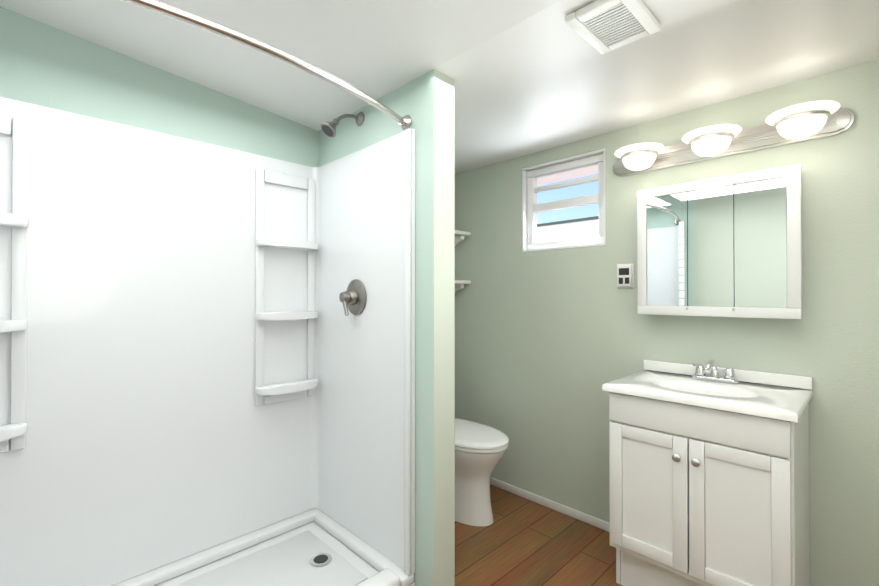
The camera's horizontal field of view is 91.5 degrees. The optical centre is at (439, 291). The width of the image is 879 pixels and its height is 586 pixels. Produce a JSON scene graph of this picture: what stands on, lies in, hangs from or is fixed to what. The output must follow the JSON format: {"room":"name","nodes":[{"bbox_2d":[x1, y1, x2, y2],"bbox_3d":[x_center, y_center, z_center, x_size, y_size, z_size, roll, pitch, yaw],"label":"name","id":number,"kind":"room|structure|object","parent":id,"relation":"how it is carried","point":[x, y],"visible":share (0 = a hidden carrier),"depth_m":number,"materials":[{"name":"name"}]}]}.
{"room":"bathroom","nodes":[
{"label":"bathroom","id":0,"kind":"room"},
{"bbox_2d":[0,6,318,166],"bbox_3d":[-1.185,0.110,1.785,1.445,2.320,0.090,0,0,-45],"label":"wall","id":1,"kind":"structure","parent":0,"point":[44,65],"depth_m":1.69,"materials":[{"name":"green paint"}]},
{"bbox_2d":[0,97,414,585],"bbox_3d":[-0.881,0.234,1.476,1.441,1.763,0.773,0,0,-45],"label":"shower surround","id":2,"kind":"object","parent":1,"relation":"attached to","point":[194,359],"visible":1,"depth_m":1.76,"materials":[{"name":"white plastic"}]},
{"bbox_2d":[339,279,366,315],"bbox_3d":[-0.411,0.027,1.938,0.082,0.164,0.164,0,0,-45],"label":"shower valve","id":3,"kind":"object","parent":2,"relation":"attached to","point":[353,298],"visible":1,"depth_m":1.92,"materials":[{"name":"grey metal"}]},
{"bbox_2d":[318,69,454,585],"bbox_3d":[-0.321,0.111,2.020,0.115,2.320,0.970,0,0,-45],"label":"wall","id":4,"kind":"structure","parent":0,"point":[425,102],"depth_m":1.68,"materials":[{"name":"green paint"}]},
{"bbox_2d":[321,112,363,137],"bbox_3d":[-0.437,-0.755,1.918,0.196,0.153,0.074,0,0,-45],"label":"shower head","id":5,"kind":"object","parent":4,"relation":"attached to","point":[328,129],"visible":1,"depth_m":1.89},
{"bbox_2d":[0,0,878,173],"bbox_3d":[0.220,-0.963,1.029,2.975,0.217,3.550,0,0,-45],"label":"ceiling","id":6,"kind":"structure","parent":0,"point":[531,76],"depth_m":1.57,"materials":[{"name":"white paint"}]},
{"bbox_2d":[566,0,660,53],"bbox_3d":[0.546,-0.840,1.343,0.254,0.022,0.194,0,0,-45],"label":"ceiling vent","id":7,"kind":"object","parent":6,"relation":"in","point":[603,26],"visible":0.94,"depth_m":1.33,"materials":[{"name":"white plastic"}]},
{"bbox_2d":[455,484,621,585],"bbox_3d":[0.220,1.295,1.015,2.975,0.060,3.550,0,0,-45],"label":"floor","id":8,"kind":"structure","parent":0,"point":[520,541],"depth_m":2.11,"materials":[{"name":"brown wood"}]},
{"bbox_2d":[111,509,414,585],"bbox_3d":[-0.881,1.181,1.470,1.441,0.171,0.773,0,0,-45],"label":"shower base","id":9,"kind":"object","parent":8,"relation":"on","point":[314,547],"visible":0.83,"depth_m":1.81,"materials":[{"name":"white plastic"}]},
{"bbox_2d":[455,418,508,525],"bbox_3d":[0.077,0.858,2.548,0.400,0.831,0.759,0,0,-45],"label":"toilet","id":10,"kind":"object","parent":8,"relation":"on","point":[480,449],"visible":0.38,"depth_m":2.34,"materials":[{"name":"white ceramic"}]},
{"bbox_2d":[602,359,812,585],"bbox_3d":[1.077,0.781,1.744,0.492,0.976,0.636,0,0,-45],"label":"bathroom vanity","id":11,"kind":"object","parent":8,"relation":"on","point":[709,474],"visible":1,"depth_m":1.59,"materials":[{"name":"white paint"}]},
{"bbox_2d":[455,59,878,585],"bbox_3d":[1.236,0.111,2.025,0.120,2.320,3.150,0,0,-45],"label":"wall","id":12,"kind":"structure","parent":0,"point":[549,344],"depth_m":2.10,"materials":[{"name":"green paint"}]},
{"bbox_2d":[490,477,609,531],"bbox_3d":[1.187,1.247,1.969,0.016,0.048,3.148,0,0,-45],"label":"baseboard","id":13,"kind":"structure","parent":12,"relation":"attached to","point":[574,513],"depth_m":2.48,"materials":[{"name":"white wood"}]},
{"bbox_2d":[522,148,605,251],"bbox_3d":[0.745,-0.507,2.527,0.116,0.522,0.532,0,0,-45],"label":"window","id":14,"kind":"structure","parent":12,"relation":"in","point":[531,208],"depth_m":2.52,"materials":[{"name":"white plastic"}]},
{"bbox_2d":[536,165,597,185],"bbox_3d":[1.040,-1.012,3.068,1.015,0.080,5.000,0,0,-45],"label":"eave","id":15,"kind":"object","parent":12,"relation":"attached to","point":[577,173],"depth_m":3.59,"materials":[{"name":"pink"}]},
{"bbox_2d":[617,264,633,287],"bbox_3d":[0.954,-0.079,2.209,0.020,0.124,0.086,0,0,-45],"label":"switch","id":16,"kind":"object","parent":12,"relation":"attached to","point":[625,275],"visible":1,"depth_m":2.20,"materials":[{"name":"white plastic"}]},
{"bbox_2d":[637,164,802,318],"bbox_3d":[1.203,-0.189,1.885,0.123,0.594,0.605,0,0,-45],"label":"medicine cabinet mirror","id":17,"kind":"object","parent":12,"relation":"attached to","point":[728,246],"visible":1,"depth_m":1.81,"materials":[{"name":"white paint"}]},
{"bbox_2d":[613,100,854,176],"bbox_3d":[1.151,-0.639,1.849,0.251,0.122,0.917,0,0,-45],"label":"sconce","id":18,"kind":"object","parent":12,"relation":"attached to","point":[806,121],"visible":1,"depth_m":1.77,"materials":[{"name":"white glass"}]},
{"bbox_3d":[-0.885,0.113,2.250,2.825,2.320,0.150,0,0,-45],"label":"wall","id":19,"kind":"structure","parent":0,"visible":0},
{"bbox_2d":[455,230,470,292],"bbox_3d":[-0.179,-0.136,2.708,0.933,0.550,0.188,0,0,-45],"label":"shelf","id":20,"kind":"object","parent":19,"relation":"attached to","point":[459,237],"visible":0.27,"depth_m":2.95,"materials":[{"name":"white"}]},
{"label":"outside","id":21,"kind":"structure","parent":0,"visible":0},
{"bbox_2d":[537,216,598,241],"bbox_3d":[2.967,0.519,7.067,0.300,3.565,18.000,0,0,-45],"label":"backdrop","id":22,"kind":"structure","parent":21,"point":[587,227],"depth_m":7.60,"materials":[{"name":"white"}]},
{"bbox_3d":[-0.626,0.099,0.082,0.150,2.320,3.300,0,0,-45],"label":"wall","id":23,"kind":"structure","parent":0,"visible":0},
{"bbox_2d":[124,0,410,129],"bbox_3d":[-0.610,-0.692,1.206,1.441,0.060,0.168,0,0,-45],"label":"shower curtain rod","id":24,"kind":"object","parent":23,"relation":"attached to","point":[404,122],"visible":0.98,"depth_m":1.21,"materials":[{"name":"silver metal"}]}
]}

